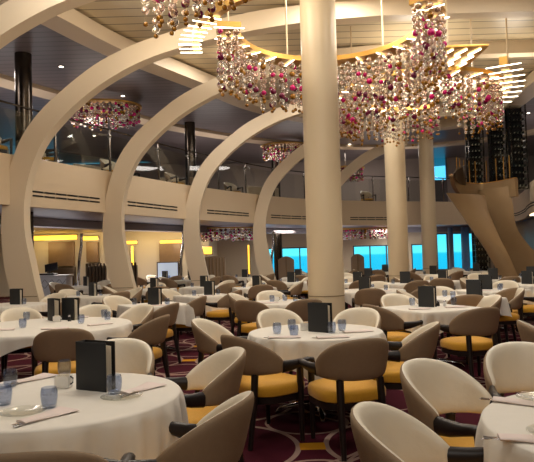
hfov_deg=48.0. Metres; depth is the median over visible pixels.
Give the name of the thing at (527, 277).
holder
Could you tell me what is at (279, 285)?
armchair
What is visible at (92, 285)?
holder
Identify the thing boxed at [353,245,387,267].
window
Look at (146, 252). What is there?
wall
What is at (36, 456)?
armchair
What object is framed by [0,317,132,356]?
tablecloth
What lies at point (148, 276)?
armchair
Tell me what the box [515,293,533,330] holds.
armchair
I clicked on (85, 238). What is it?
light
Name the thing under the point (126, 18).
ceiling
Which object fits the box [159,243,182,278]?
wall panel
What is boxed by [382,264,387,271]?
holder
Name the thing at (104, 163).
armchair
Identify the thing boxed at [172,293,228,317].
tablecloth
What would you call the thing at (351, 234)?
chandelier
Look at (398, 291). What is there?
armchair
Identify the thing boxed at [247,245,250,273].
light
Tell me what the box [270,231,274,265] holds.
steel pole
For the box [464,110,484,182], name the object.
wine rack
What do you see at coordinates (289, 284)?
tablecloth
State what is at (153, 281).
holder
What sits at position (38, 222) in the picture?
trim
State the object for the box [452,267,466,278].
armchair
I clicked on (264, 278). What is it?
armchair
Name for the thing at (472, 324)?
armchair
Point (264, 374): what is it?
armchair
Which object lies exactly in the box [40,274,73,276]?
countertop
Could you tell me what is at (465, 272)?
tablecloth
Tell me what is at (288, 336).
folded napkin
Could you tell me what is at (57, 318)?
condiment caddy
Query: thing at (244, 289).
tablecloth
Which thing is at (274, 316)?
armchair
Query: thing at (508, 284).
armchair
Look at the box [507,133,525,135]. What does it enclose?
shelf
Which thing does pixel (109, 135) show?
glass railing
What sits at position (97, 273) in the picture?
divider
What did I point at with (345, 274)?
armchair
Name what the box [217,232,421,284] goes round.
wall
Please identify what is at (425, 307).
folded napkin
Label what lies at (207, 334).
armchair
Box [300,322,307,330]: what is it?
condiment caddy
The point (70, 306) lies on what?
holder
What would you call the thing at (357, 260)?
divider
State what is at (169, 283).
armchair
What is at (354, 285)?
armchair
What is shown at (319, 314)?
holder
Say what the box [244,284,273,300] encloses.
armchair
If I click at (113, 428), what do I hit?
tablecloth
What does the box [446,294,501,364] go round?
armchair
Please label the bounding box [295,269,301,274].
holder
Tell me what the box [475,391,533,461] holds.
tablecloth
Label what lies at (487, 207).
staircase
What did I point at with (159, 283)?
armchair
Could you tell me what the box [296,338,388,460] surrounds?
armchair
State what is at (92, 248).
wall panel
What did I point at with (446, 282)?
armchair
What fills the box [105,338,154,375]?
armchair
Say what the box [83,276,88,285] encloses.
holder
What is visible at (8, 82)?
trim
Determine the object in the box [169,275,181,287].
armchair
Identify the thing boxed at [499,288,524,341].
armchair
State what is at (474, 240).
wine rack
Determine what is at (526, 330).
armchair
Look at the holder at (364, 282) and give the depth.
11.76 m
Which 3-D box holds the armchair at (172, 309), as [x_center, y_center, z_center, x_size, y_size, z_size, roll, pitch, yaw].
[-1.565,1.453,8.485,0.664,0.878,0.661,-2,-2,19]
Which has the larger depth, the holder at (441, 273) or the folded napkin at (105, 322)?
the holder at (441, 273)
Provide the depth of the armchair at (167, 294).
12.32 m
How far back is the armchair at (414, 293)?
10.90 m
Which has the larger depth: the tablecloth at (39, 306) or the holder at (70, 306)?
the tablecloth at (39, 306)
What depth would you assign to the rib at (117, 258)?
15.32 m
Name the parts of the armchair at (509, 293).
leg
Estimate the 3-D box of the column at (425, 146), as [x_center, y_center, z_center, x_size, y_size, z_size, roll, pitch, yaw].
[6.723,-1.083,25.057,0.628,6.840,0.628,-2,-2,0]
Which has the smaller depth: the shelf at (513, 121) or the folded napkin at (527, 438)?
the folded napkin at (527, 438)
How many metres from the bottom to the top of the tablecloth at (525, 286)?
0.540 m
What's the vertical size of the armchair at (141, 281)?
0.878 m
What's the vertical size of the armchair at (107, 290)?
0.878 m
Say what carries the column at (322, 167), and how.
on the floor
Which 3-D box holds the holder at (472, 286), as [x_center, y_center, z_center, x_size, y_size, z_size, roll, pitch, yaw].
[3.258,0.906,9.435,0.228,0.281,0.081,-3,-3,35]
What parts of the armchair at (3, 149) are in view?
seat, arm, leg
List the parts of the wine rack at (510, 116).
panel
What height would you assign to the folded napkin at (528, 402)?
0.019 m
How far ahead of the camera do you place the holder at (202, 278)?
15.13 m
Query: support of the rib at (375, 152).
on the floor
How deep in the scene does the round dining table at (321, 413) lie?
5.74 m
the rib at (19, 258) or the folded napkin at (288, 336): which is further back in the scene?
the rib at (19, 258)
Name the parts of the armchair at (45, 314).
arm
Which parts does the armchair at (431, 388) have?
backrest, leg, arm, seat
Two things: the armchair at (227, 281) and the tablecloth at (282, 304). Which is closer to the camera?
the tablecloth at (282, 304)
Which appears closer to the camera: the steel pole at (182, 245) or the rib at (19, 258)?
the rib at (19, 258)
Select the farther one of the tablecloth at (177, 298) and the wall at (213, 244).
the wall at (213, 244)
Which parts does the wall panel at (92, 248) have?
panel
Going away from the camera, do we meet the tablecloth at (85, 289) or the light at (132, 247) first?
the tablecloth at (85, 289)
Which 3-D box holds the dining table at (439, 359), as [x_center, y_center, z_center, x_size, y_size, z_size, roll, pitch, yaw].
[2.168,1.394,7.897,0.976,0.750,0.976,-1,-3,-23]
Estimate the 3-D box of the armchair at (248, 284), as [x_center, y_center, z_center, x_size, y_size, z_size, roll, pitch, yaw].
[-0.264,1.684,15.007,0.661,0.878,0.664,-2,-2,3]
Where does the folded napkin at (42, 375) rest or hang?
on the tablecloth at (113, 428)
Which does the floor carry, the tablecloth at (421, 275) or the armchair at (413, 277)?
the armchair at (413, 277)
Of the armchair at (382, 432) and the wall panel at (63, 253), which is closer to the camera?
the armchair at (382, 432)
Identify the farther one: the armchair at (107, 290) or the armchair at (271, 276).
the armchair at (271, 276)
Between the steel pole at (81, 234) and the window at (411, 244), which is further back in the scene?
the window at (411, 244)
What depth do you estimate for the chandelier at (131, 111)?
18.67 m
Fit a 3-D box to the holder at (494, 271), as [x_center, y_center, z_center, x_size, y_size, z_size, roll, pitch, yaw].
[5.618,1.065,14.910,0.228,0.281,0.081,-2,-2,20]
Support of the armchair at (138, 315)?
on the floor
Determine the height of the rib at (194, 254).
7.020 m
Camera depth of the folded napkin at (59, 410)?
2.85 m
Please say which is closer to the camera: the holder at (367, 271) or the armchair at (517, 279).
the armchair at (517, 279)
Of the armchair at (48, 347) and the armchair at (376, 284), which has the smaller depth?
the armchair at (48, 347)
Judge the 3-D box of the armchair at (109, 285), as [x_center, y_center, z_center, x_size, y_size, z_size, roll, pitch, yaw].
[-4.596,1.895,17.326,0.664,0.878,0.661,-2,-2,16]
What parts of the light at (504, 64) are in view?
light rod, suspension rod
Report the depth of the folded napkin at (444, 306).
7.78 m
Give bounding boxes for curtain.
[448,227,453,268]
[460,227,470,270]
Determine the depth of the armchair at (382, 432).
2.55 m
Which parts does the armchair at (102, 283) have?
backrest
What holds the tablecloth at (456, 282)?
on the dining table
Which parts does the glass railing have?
post, post, post, post, post, post, post, post, post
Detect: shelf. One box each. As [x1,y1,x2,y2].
[507,120,524,122]
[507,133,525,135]
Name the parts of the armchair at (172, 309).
seat, leg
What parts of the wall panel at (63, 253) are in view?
panel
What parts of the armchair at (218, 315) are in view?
arm, seat, seat frame, leg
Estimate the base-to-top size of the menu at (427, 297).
0.281 m
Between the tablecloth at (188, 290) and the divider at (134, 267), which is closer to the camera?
the tablecloth at (188, 290)
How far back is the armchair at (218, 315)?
11.01 m
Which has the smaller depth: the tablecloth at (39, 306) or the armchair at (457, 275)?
the tablecloth at (39, 306)
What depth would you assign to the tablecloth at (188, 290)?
14.72 m
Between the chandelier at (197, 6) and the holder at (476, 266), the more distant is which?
the holder at (476, 266)
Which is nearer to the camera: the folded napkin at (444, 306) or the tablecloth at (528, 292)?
the folded napkin at (444, 306)
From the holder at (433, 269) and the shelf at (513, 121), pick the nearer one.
the holder at (433, 269)
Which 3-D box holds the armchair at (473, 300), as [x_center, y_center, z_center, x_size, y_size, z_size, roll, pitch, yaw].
[2.905,1.343,8.746,0.661,0.878,0.664,-2,-2,6]
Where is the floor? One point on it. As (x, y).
(277, 441)
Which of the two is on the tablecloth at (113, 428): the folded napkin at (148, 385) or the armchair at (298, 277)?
the folded napkin at (148, 385)
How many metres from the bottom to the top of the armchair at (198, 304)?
0.878 m
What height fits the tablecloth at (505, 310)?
0.306 m
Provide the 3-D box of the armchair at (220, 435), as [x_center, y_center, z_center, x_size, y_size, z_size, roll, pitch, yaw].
[-0.380,1.188,2.752,0.664,0.878,0.661,-2,-2,12]
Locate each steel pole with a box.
[77,233,82,284]
[179,231,183,287]
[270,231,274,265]
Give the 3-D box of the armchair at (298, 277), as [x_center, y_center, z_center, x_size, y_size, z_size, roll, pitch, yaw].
[1.002,1.800,18.703,0.661,0.878,0.664,-1,-2,-4]
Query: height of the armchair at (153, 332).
0.878 m
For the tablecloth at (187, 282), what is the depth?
19.41 m
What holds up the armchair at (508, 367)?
on the floor
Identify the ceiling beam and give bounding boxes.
[0,0,533,131]
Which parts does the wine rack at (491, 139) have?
panel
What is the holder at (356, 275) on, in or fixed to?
on the tablecloth at (346, 284)
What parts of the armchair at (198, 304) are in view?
seat, seat frame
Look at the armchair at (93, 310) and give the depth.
8.44 m
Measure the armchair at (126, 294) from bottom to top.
0.878 m
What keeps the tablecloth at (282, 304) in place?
on the round dining table
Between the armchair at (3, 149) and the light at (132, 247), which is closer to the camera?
the armchair at (3, 149)
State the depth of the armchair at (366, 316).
6.85 m
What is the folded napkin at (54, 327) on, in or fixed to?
on the tablecloth at (10, 340)
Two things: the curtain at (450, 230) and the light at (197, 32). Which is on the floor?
the curtain at (450, 230)
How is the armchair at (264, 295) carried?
on the floor
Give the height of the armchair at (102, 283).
0.878 m
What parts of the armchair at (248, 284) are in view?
backrest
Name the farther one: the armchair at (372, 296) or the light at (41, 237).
the light at (41, 237)
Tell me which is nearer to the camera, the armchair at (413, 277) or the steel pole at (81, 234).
the armchair at (413, 277)
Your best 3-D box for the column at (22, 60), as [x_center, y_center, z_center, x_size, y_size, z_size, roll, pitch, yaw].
[-5.924,-1.065,14.662,0.430,6.640,0.430,-2,-2,0]
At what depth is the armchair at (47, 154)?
14.36 m
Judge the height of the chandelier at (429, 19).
2.576 m
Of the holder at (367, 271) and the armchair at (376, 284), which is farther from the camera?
the holder at (367, 271)
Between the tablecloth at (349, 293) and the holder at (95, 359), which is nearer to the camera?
the holder at (95, 359)
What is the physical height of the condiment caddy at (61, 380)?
0.076 m
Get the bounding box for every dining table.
[153,344,175,350]
[276,329,325,421]
[432,357,464,366]
[523,303,533,318]
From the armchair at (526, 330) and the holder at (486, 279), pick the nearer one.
the armchair at (526, 330)
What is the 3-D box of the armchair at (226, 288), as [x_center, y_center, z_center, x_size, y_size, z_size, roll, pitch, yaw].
[-1.071,1.687,14.562,0.664,0.878,0.661,-4,-3,45]
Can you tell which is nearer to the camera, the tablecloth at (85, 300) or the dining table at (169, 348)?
the dining table at (169, 348)
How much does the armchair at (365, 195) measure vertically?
0.878 m
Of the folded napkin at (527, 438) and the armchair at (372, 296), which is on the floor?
the armchair at (372, 296)
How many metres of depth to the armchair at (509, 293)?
9.65 m
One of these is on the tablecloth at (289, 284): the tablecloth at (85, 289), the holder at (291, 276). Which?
the holder at (291, 276)
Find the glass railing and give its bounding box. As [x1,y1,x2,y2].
[0,100,466,201]
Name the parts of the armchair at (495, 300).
seat frame, backrest, leg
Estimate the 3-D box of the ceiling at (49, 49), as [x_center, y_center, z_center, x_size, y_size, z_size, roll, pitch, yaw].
[1.052,-4.360,21.096,39.719,0.130,31.622,-2,-2,0]
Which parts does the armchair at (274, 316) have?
backrest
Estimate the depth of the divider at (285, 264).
25.96 m
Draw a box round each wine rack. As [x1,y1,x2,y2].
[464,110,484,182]
[471,230,490,270]
[487,109,507,181]
[505,104,528,189]
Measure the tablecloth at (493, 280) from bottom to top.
0.305 m
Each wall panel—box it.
[47,241,75,285]
[86,242,99,275]
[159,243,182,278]
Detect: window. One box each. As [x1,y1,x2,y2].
[269,247,307,273]
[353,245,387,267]
[411,244,422,270]
[437,233,448,269]
[445,158,446,179]
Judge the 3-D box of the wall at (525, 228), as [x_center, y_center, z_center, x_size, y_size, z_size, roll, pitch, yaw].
[9.942,0.609,17.724,1.734,2.690,19.353,-2,-2,4]
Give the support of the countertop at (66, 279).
on the floor
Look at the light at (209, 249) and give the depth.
26.37 m
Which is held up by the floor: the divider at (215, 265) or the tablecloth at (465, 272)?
the divider at (215, 265)
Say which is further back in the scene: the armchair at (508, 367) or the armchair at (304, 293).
the armchair at (304, 293)
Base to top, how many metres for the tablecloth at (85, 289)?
0.305 m
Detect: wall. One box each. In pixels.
[0,152,533,225]
[0,231,208,296]
[83,155,533,201]
[209,238,217,255]
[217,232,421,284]
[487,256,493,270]
[515,218,533,249]
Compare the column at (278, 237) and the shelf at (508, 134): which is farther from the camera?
the column at (278, 237)
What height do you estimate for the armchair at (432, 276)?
0.878 m
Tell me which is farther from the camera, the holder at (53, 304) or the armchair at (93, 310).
the armchair at (93, 310)
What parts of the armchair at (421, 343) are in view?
seat, seat frame, arm, arm, backrest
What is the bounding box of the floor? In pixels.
[0,285,533,461]
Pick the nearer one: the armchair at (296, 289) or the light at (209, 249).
the armchair at (296, 289)
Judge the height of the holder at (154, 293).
0.281 m
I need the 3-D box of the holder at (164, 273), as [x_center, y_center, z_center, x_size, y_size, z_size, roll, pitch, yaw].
[-3.774,1.615,22.181,0.228,0.281,0.081,-3,-3,32]
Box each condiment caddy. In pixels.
[53,315,61,321]
[54,374,73,387]
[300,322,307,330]
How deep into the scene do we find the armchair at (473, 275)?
15.94 m
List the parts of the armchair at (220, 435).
arm, arm, backrest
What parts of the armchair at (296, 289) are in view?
arm, backrest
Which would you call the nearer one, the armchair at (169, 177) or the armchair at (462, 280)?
the armchair at (462, 280)
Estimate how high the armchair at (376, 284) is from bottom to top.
0.878 m
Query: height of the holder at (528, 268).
0.281 m
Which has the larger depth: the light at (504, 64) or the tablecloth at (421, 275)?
the tablecloth at (421, 275)
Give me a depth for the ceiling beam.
16.01 m
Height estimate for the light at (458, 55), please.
1.439 m
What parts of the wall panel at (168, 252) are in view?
panel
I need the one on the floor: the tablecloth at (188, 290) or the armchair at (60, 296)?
the armchair at (60, 296)
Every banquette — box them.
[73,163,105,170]
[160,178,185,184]
[247,186,278,196]
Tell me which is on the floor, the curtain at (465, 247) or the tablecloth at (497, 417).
the curtain at (465, 247)
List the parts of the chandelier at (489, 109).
suspension rod, suspension rod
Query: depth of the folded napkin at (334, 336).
5.27 m
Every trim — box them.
[0,74,533,149]
[0,216,470,233]
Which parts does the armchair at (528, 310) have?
seat, seat frame, arm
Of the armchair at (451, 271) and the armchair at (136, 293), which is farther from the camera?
the armchair at (451, 271)
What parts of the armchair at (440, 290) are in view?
backrest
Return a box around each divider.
[86,263,106,294]
[131,262,137,286]
[205,256,225,279]
[278,256,293,279]
[351,254,363,273]
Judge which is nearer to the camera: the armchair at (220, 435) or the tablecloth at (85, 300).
the armchair at (220, 435)
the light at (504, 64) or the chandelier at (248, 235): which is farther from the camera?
the chandelier at (248, 235)
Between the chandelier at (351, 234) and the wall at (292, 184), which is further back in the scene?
the wall at (292, 184)
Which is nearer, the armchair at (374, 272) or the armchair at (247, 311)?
the armchair at (247, 311)
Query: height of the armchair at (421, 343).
0.878 m
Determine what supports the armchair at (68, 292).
on the floor
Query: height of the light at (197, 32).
1.574 m
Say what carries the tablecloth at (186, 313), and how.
on the dining table at (169, 348)
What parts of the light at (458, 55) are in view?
suspension rod, gold plate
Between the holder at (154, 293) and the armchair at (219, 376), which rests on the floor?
the armchair at (219, 376)
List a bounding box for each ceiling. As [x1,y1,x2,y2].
[0,0,533,164]
[0,24,533,165]
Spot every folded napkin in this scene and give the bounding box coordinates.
[11,373,58,383]
[16,406,78,423]
[41,327,68,329]
[87,322,112,325]
[120,382,166,394]
[268,335,300,338]
[316,335,349,338]
[342,329,372,332]
[408,307,431,309]
[444,306,466,307]
[492,396,533,405]
[497,433,533,442]
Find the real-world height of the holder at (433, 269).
0.281 m
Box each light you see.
[34,234,77,240]
[83,236,98,240]
[126,240,137,244]
[131,246,133,264]
[160,240,181,242]
[179,0,251,52]
[202,246,212,254]
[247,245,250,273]
[416,0,488,66]
[474,18,524,112]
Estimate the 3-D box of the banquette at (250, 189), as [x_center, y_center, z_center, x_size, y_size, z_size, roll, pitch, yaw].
[0.020,-1.464,26.926,1.900,1.075,0.720,1,-3,-43]
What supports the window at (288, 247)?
in the wall
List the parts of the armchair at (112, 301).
backrest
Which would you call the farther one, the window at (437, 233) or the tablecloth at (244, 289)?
the window at (437, 233)
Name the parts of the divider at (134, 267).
panel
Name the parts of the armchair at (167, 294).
backrest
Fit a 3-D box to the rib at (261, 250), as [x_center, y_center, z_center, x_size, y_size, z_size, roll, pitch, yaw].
[3.609,-1.204,22.230,8.320,7.020,0.346,-2,-2,0]
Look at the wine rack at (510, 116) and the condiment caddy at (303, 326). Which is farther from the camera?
the wine rack at (510, 116)
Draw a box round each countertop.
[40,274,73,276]
[40,274,73,295]
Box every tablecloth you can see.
[0,302,47,317]
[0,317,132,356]
[0,373,188,459]
[67,294,110,307]
[72,285,101,293]
[116,301,194,326]
[125,288,177,299]
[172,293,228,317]
[174,279,192,287]
[178,285,219,294]
[232,286,276,298]
[236,277,251,284]
[247,324,386,379]
[252,299,307,322]
[282,281,307,296]
[344,282,351,288]
[344,288,405,306]
[382,303,482,333]
[388,282,406,288]
[417,294,511,316]
[418,274,437,278]
[426,280,461,289]
[455,288,533,304]
[463,271,487,277]
[469,278,500,283]
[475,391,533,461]
[518,283,533,292]
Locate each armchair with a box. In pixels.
[0,137,12,154]
[0,307,42,380]
[0,451,135,461]
[31,328,94,375]
[38,297,79,316]
[39,293,66,302]
[41,149,58,162]
[49,282,59,293]
[55,284,82,293]
[58,289,82,295]
[79,304,112,316]
[86,280,109,294]
[91,291,130,303]
[97,283,111,292]
[99,159,115,171]
[102,295,132,317]
[103,286,116,293]
[104,391,253,461]
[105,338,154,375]
[107,314,169,377]
[118,304,155,369]
[129,287,142,303]
[138,277,149,287]
[141,286,169,302]
[144,282,166,302]
[146,275,156,280]
[152,302,180,366]
[161,278,185,290]
[162,289,181,334]
[164,172,186,184]
[165,347,245,461]
[168,296,206,351]
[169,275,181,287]
[191,318,247,392]
[203,290,241,335]
[210,276,220,285]
[215,283,235,293]
[218,280,234,284]
[220,335,314,450]
[222,275,243,286]
[224,182,243,192]
[228,293,251,333]
[234,300,269,335]
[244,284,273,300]
[245,281,266,299]
[256,290,286,300]
[256,308,303,374]
[261,275,279,281]
[266,273,274,279]
[266,280,292,296]
[277,281,303,298]
[285,299,321,322]
[294,277,307,298]
[296,275,306,298]
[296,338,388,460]
[332,307,380,328]
[344,273,352,276]
[344,276,352,281]
[345,280,371,308]
[350,401,483,461]
[352,288,385,307]
[360,191,375,200]
[362,304,422,349]
[369,275,385,281]
[371,281,389,287]
[372,270,388,281]
[373,321,439,389]
[380,293,416,350]
[396,289,438,345]
[400,358,493,446]
[403,280,428,293]
[410,272,422,281]
[410,285,431,298]
[423,274,437,279]
[429,278,455,289]
[433,307,499,378]
[436,286,457,335]
[440,294,484,356]
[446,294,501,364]
[448,269,457,275]
[448,271,463,279]
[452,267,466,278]
[459,278,468,288]
[467,273,480,278]
[483,342,533,397]
[492,280,519,309]
[496,287,523,341]
[498,276,520,282]
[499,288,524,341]
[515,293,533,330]
[516,320,533,342]
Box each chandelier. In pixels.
[70,98,141,130]
[141,0,247,38]
[200,227,252,241]
[214,0,448,113]
[261,142,303,162]
[339,19,504,146]
[341,150,364,182]
[343,227,386,239]
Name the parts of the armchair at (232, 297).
leg, backrest, seat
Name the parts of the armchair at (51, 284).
backrest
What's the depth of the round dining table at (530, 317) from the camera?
12.45 m
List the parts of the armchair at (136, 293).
backrest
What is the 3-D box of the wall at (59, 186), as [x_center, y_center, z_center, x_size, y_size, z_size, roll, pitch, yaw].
[1.625,-1.098,16.754,18.820,1.070,23.323,-2,-2,0]
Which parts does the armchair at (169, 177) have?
backrest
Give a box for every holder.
[10,289,22,303]
[47,298,60,320]
[62,298,78,319]
[76,340,115,391]
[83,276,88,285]
[89,282,96,295]
[148,287,161,304]
[150,278,157,286]
[162,271,167,277]
[200,276,207,286]
[204,281,214,294]
[242,269,248,276]
[252,275,261,285]
[287,272,295,281]
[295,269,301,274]
[308,302,332,332]
[353,272,362,281]
[359,277,370,289]
[364,268,371,276]
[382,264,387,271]
[400,271,409,282]
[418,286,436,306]
[429,266,436,273]
[438,270,447,277]
[466,280,482,295]
[473,263,479,270]
[478,274,492,288]
[488,268,497,278]
[521,271,533,283]
[526,266,533,272]
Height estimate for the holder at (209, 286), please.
0.281 m
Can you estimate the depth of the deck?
20.57 m
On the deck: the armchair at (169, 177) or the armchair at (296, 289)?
the armchair at (169, 177)
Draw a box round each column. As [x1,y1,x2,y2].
[14,51,33,246]
[184,121,195,278]
[271,156,281,279]
[299,0,344,320]
[383,84,408,281]
[418,131,437,273]
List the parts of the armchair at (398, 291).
backrest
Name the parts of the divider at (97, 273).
panel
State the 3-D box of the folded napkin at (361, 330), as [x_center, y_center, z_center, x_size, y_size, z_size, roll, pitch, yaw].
[0.846,0.941,5.646,0.280,0.019,0.158,-1,-3,-23]
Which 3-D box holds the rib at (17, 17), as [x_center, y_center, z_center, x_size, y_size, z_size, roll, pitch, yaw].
[1.281,-1.646,9.841,15.350,7.020,0.346,-2,-2,0]
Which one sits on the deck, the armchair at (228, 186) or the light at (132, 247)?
the armchair at (228, 186)
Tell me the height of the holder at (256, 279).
0.281 m
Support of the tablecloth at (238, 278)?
on the dining table
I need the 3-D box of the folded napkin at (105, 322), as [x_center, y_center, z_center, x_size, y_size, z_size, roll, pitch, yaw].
[-1.922,1.065,6.864,0.158,0.019,0.280,-3,-3,38]
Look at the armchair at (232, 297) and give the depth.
10.04 m
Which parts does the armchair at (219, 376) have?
arm, arm, seat, backrest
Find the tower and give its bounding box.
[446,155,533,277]
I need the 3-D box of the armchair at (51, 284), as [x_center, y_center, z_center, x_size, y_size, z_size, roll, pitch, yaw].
[-6.149,1.959,17.851,0.664,0.878,0.661,-2,-2,21]
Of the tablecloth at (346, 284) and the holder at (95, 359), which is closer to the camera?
the holder at (95, 359)
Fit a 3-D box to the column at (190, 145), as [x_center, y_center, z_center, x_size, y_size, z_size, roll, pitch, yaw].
[-2.845,-0.822,22.655,0.430,6.640,0.430,-2,-2,0]
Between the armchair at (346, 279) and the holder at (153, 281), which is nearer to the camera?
the holder at (153, 281)
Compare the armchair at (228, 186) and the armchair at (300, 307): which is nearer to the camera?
the armchair at (300, 307)
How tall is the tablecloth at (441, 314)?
0.334 m
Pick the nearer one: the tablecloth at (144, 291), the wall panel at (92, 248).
the tablecloth at (144, 291)
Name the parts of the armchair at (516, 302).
seat frame, seat, leg, backrest, leg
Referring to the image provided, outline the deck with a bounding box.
[0,205,533,234]
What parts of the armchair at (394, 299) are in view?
backrest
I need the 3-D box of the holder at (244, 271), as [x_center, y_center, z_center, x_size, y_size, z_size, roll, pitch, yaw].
[-0.774,1.494,21.189,0.228,0.281,0.081,-3,-3,28]
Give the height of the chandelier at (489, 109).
2.576 m
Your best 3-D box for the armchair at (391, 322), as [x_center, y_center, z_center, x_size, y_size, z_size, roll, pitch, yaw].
[1.518,1.326,7.416,0.664,0.878,0.661,0,-3,-25]
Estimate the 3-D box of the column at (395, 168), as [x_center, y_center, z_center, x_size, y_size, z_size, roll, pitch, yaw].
[3.947,-1.281,18.363,0.628,6.840,0.628,-2,-2,0]
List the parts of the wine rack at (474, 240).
panel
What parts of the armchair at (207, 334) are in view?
leg, backrest, arm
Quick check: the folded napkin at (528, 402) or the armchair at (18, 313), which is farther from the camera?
the armchair at (18, 313)
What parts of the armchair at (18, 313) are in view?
leg, leg, seat frame, backrest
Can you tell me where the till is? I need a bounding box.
[39,262,57,274]
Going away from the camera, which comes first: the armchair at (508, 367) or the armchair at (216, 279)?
the armchair at (508, 367)
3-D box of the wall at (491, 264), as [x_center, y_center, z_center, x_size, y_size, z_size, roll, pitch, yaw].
[11.272,0.657,30.986,0.700,3.600,0.150,-2,-2,0]
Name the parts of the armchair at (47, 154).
seat, arm, arm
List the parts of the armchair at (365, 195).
backrest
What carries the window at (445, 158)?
in the wall at (292, 184)
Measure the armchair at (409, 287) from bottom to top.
0.878 m
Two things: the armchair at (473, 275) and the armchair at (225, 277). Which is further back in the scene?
the armchair at (225, 277)
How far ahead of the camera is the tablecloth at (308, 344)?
5.34 m
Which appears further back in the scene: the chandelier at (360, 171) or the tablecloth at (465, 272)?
the chandelier at (360, 171)
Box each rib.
[0,0,95,48]
[1,0,533,301]
[103,40,533,303]
[183,78,518,285]
[253,106,466,279]
[341,133,407,185]
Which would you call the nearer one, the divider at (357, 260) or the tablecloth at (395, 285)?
the tablecloth at (395, 285)
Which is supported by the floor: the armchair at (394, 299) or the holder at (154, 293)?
the armchair at (394, 299)
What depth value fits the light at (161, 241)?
26.38 m
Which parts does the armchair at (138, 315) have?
backrest, arm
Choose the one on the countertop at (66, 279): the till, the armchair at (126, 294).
the till
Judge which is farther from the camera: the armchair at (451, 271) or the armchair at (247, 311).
the armchair at (451, 271)
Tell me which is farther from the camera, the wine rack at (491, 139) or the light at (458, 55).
the wine rack at (491, 139)
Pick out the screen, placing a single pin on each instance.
(172, 268)
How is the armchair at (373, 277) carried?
on the floor
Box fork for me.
[483,436,498,438]
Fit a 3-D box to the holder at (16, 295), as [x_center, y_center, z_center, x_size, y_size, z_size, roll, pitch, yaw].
[-4.433,1.161,10.613,0.228,0.281,0.081,-2,-2,21]
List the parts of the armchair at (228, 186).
backrest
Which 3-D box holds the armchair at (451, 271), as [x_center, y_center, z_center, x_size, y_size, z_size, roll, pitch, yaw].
[5.943,1.706,19.672,0.664,0.878,0.661,0,-3,-37]
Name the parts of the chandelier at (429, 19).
light rod, suspension rod, suspension rod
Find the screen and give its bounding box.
[157,261,178,277]
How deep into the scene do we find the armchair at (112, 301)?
10.46 m
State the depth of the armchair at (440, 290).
10.56 m
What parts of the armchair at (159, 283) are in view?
backrest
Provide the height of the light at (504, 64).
1.574 m
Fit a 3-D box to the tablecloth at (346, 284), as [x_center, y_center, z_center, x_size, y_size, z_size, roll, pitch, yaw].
[2.192,1.446,14.956,1.029,0.305,1.025,-2,-2,-1]
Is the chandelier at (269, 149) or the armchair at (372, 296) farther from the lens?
the chandelier at (269, 149)
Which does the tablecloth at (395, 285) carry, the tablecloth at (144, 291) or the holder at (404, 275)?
the holder at (404, 275)
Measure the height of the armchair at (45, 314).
0.878 m
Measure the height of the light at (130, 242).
0.180 m
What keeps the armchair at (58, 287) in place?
on the floor
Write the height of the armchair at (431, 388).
0.878 m
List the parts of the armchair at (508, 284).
backrest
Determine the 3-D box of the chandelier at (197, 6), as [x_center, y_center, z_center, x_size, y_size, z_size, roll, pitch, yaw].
[-0.804,-3.865,7.610,0.687,2.276,2.314,1,-3,-44]
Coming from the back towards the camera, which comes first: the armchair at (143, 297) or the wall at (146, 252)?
the wall at (146, 252)

